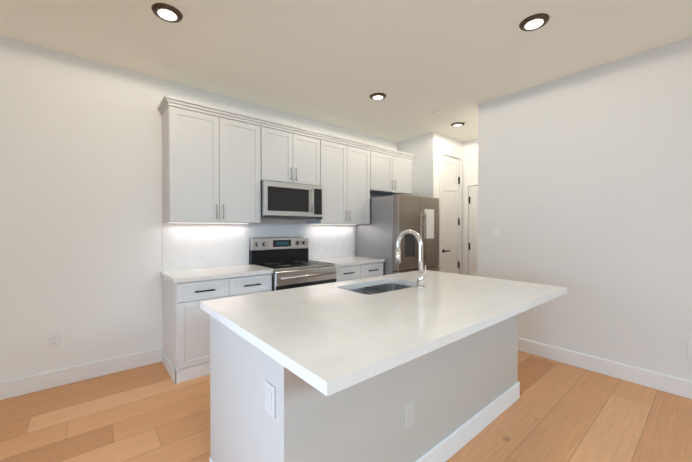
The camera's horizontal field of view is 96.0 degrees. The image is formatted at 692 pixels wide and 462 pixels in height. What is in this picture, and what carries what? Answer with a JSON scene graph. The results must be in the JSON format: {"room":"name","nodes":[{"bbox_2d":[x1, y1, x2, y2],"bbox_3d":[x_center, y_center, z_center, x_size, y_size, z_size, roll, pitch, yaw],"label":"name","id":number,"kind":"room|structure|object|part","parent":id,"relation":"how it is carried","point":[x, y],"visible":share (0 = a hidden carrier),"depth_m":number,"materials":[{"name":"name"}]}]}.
{"room":"kitchen","nodes":[
{"label":"kitchen","id":0,"kind":"room"},
{"bbox_2d":[0,36,396,381],"bbox_3d":[-1.248,-0.112,3.725,9.400,2.840,0.120,0,1,-40],"label":"wall","id":1,"kind":"structure","parent":0,"point":[81,265],"depth_m":2.74,"materials":[{"name":"white paint"}]},
{"bbox_2d":[48,333,60,348],"bbox_3d":[-2.462,0.929,2.631,0.075,0.115,0.008,0,1,-40],"label":"outlet","id":2,"kind":"object","parent":1,"relation":"attached to","point":[54,340],"visible":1,"depth_m":2.63,"materials":[{"name":"white plastic"}]},
{"bbox_2d":[0,347,162,399],"bbox_3d":[-3.312,1.256,1.912,3.829,0.140,0.020,0,1,-40],"label":"baseboard","id":3,"kind":"structure","parent":1,"relation":"attached to","point":[82,372],"depth_m":2.71,"materials":[{"name":"white paint"}]},
{"bbox_2d":[161,99,268,222],"bbox_3d":[-1.370,-0.637,3.309,0.963,1.098,0.348,0,1,-40],"label":"upper cabinet","id":4,"kind":"object","parent":1,"relation":"attached to","point":[219,165],"depth_m":3.11,"materials":[{"name":"white paint"}]},
{"bbox_2d":[162,219,354,270],"bbox_3d":[-0.859,0.124,3.967,2.584,0.535,0.009,0,1,-40],"label":"tile backsplash","id":5,"kind":"structure","parent":1,"relation":"attached to","point":[218,244],"depth_m":3.59,"materials":[{"name":"white tile"}]},
{"bbox_2d":[195,252,205,258],"bbox_3d":[-1.567,0.262,3.363,0.115,0.080,0.008,0,1,-40],"label":"outlet","id":6,"kind":"object","parent":5,"relation":"attached to","point":[200,255],"visible":1,"depth_m":3.36,"materials":[{"name":"white plastic"}]},
{"bbox_2d":[269,123,320,185],"bbox_3d":[-0.743,-0.879,3.833,0.800,0.623,0.348,0,1,-40],"label":"upper cabinet","id":7,"kind":"object","parent":1,"relation":"attached to","point":[294,156],"depth_m":3.71,"materials":[{"name":"white paint"}]},
{"bbox_2d":[261,180,322,219],"bbox_3d":[-0.714,-0.352,3.802,0.792,0.416,0.441,0,1,-40],"label":"microwave","id":8,"kind":"object","parent":7,"relation":"attached to","point":[285,201],"visible":0.92,"depth_m":3.63,"materials":[{"name":"silver metal"}]},
{"bbox_2d":[306,135,372,224],"bbox_3d":[-0.097,-0.647,4.377,1.014,1.098,0.348,0,1,-40],"label":"upper cabinet","id":9,"kind":"object","parent":1,"relation":"attached to","point":[344,166],"depth_m":4.22,"materials":[{"name":"white paint"}]},
{"bbox_2d":[369,147,412,194],"bbox_3d":[0.617,-0.902,4.975,0.978,0.598,0.348,0,1,-40],"label":"upper cabinet","id":10,"kind":"object","parent":1,"relation":"attached to","point":[390,173],"depth_m":4.81,"materials":[{"name":"white paint"}]},
{"bbox_3d":[-0.376,-1.204,4.113,3.604,0.078,0.386,0,1,-40],"label":"crown","id":11,"kind":"part","parent":10,"relation":"part of","materials":[{"name":"white paint"}]},
{"bbox_2d":[0,351,691,461],"bbox_3d":[1.202,1.366,0.821,9.600,0.060,7.900,0,1,-40],"label":"floor","id":12,"kind":"structure","parent":0,"point":[556,411],"depth_m":2.15,"materials":[{"name":"brown wood"}]},
{"bbox_2d":[160,264,272,383],"bbox_3d":[-1.307,0.857,3.175,0.921,0.914,0.655,0,1,-40],"label":"base cabinet","id":13,"kind":"object","parent":12,"relation":"on","point":[186,340],"visible":0.56,"depth_m":2.82,"materials":[{"name":"white paint"}]},
{"bbox_2d":[249,237,336,290],"bbox_3d":[-0.617,0.696,3.697,0.792,1.225,0.738,0,1,-40],"label":"range","id":14,"kind":"object","parent":12,"relation":"on","point":[288,262],"visible":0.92,"depth_m":3.69,"materials":[{"name":"silver metal"}]},
{"bbox_2d":[308,256,384,281],"bbox_3d":[0.002,0.846,4.274,0.880,0.914,0.655,0,1,-40],"label":"base cabinet","id":15,"kind":"object","parent":12,"relation":"on","point":[352,267],"visible":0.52,"depth_m":4.09,"materials":[{"name":"white paint"}]},
{"bbox_2d":[209,277,519,461],"bbox_3d":[0.276,0.886,2.146,2.088,0.874,0.938,0,1,-40],"label":"kitchen island","id":16,"kind":"object","parent":12,"relation":"on","point":[420,365],"depth_m":1.55,"materials":[{"name":"grey paint"}]},
{"bbox_2d":[200,285,471,396],"bbox_3d":[-0.158,0.434,1.596,0.775,0.040,1.250,0,1,-40],"label":"island countertop","id":17,"kind":"structure","parent":16,"relation":"on","point":[328,339],"depth_m":1.31,"materials":[{"name":"white stone"}]},
{"bbox_2d":[332,277,539,332],"bbox_3d":[0.453,0.429,2.108,0.820,0.040,1.250,0,1,-40],"label":"island countertop","id":18,"kind":"structure","parent":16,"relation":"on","point":[478,308],"depth_m":1.82,"materials":[{"name":"white stone"}]},
{"bbox_2d":[356,281,411,300],"bbox_3d":[0.266,0.542,2.332,0.628,0.213,0.398,0,1,-40],"label":"sink","id":19,"kind":"object","parent":18,"relation":"in","point":[383,285],"depth_m":2.53,"materials":[{"name":"grey metal"}]},
{"bbox_2d":[395,229,427,288],"bbox_3d":[0.483,0.197,2.315,0.096,0.420,0.261,0,1,-40],"label":"faucet","id":20,"kind":"object","parent":18,"relation":"on","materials":[{"name":"silver metal"}]},
{"bbox_2d":[384,270,566,303],"bbox_3d":[0.985,0.425,2.555,0.570,0.040,1.250,0,1,-40],"label":"island countertop","id":21,"kind":"structure","parent":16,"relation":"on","point":[522,289],"depth_m":2.37,"materials":[{"name":"white stone"}]},
{"bbox_2d":[356,194,438,274],"bbox_3d":[0.809,0.399,4.744,0.946,1.800,0.911,0,1,-40],"label":"refrigerator","id":22,"kind":"object","parent":12,"relation":"on","point":[393,217],"visible":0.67,"depth_m":4.39,"materials":[{"name":"silver metal"}]},
{"bbox_2d":[0,0,691,141],"bbox_3d":[1.202,-1.544,0.793,9.600,0.080,7.900,0,1,-40],"label":"ceiling","id":23,"kind":"structure","parent":0,"point":[418,63],"depth_m":2.55,"materials":[{"name":"white paint"}]},
{"bbox_2d":[151,3,182,22],"bbox_3d":[-1.240,-1.508,2.164,0.190,0.017,0.190,0,1,-40],"label":"recessed light","id":24,"kind":"object","parent":23,"relation":"in","point":[167,12],"visible":0.98,"depth_m":2.14,"materials":[{"name":"brown metal"}]},
{"bbox_2d":[370,93,385,99],"bbox_3d":[0.363,-1.521,3.536,0.190,0.017,0.190,0,1,-40],"label":"recessed light","id":25,"kind":"object","parent":23,"relation":"in","point":[377,96],"visible":0.98,"depth_m":3.50,"materials":[{"name":"brown metal"}]},
{"bbox_2d":[451,122,464,126],"bbox_3d":[1.610,-1.530,4.492,0.190,0.017,0.190,0,1,-40],"label":"recessed light","id":26,"kind":"object","parent":23,"relation":"in","point":[458,124],"visible":0.96,"depth_m":4.45,"materials":[{"name":"brown metal"}]},
{"bbox_2d":[519,13,549,30],"bbox_3d":[1.366,-1.509,2.263,0.190,0.017,0.190,0,1,-40],"label":"recessed light","id":27,"kind":"object","parent":23,"relation":"in","point":[534,22],"visible":0.98,"depth_m":2.24,"materials":[{"name":"brown metal"}]},
{"bbox_2d":[397,132,462,273],"bbox_3d":[1.495,-0.128,5.459,0.970,2.840,0.750,0,1,-40],"label":"wall","id":28,"kind":"structure","parent":0,"point":[424,149],"depth_m":5.02,"materials":[{"name":"white paint"}]},
{"bbox_2d":[442,155,459,273],"bbox_3d":[1.745,0.028,5.180,0.545,2.518,0.095,0,1,-40],"label":"pantry door","id":29,"kind":"structure","parent":28,"relation":"in","point":[450,214],"depth_m":5.21,"materials":[{"name":"white paint"}]},
{"bbox_2d":[463,139,477,274],"bbox_3d":[2.594,-0.126,5.253,0.650,2.840,0.980,0,1,-40],"label":"wall","id":30,"kind":"structure","parent":0,"point":[470,160],"depth_m":5.33,"materials":[{"name":"white paint"}]},
{"bbox_2d":[439,149,477,274],"bbox_3d":[2.061,0.001,4.829,0.715,2.595,0.945,0,1,-40],"label":"door frame","id":31,"kind":"structure","parent":30,"relation":"attached to","point":[447,153],"depth_m":5.34,"materials":[{"name":"white paint"}]},
{"bbox_2d":[469,186,477,275],"bbox_3d":[2.345,0.264,5.047,0.095,2.048,0.772,0,1,-40],"label":"hall door","id":32,"kind":"structure","parent":30,"relation":"in","point":[473,224],"depth_m":5.28,"materials":[{"name":"white paint"}]},
{"bbox_2d":[477,37,691,380],"bbox_3d":[3.533,-0.091,1.569,0.130,2.840,5.870,0,1,-40],"label":"wall","id":33,"kind":"structure","parent":0,"point":[585,187],"depth_m":2.85,"materials":[{"name":"white paint"}]},
{"bbox_2d":[518,338,691,398],"bbox_3d":[3.480,1.259,1.547,0.036,0.140,5.886,0,1,-40],"label":"baseboard","id":34,"kind":"structure","parent":33,"relation":"attached to","point":[662,382],"depth_m":2.81,"materials":[{"name":"white paint"}]},
{"bbox_2d":[687,342,691,356],"bbox_3d":[2.724,0.936,2.434,0.008,0.115,0.075,0,1,-40],"label":"outlet","id":35,"kind":"object","parent":33,"relation":"attached to","point":[689,349],"visible":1,"depth_m":2.45,"materials":[{"name":"white plastic"}]}
]}

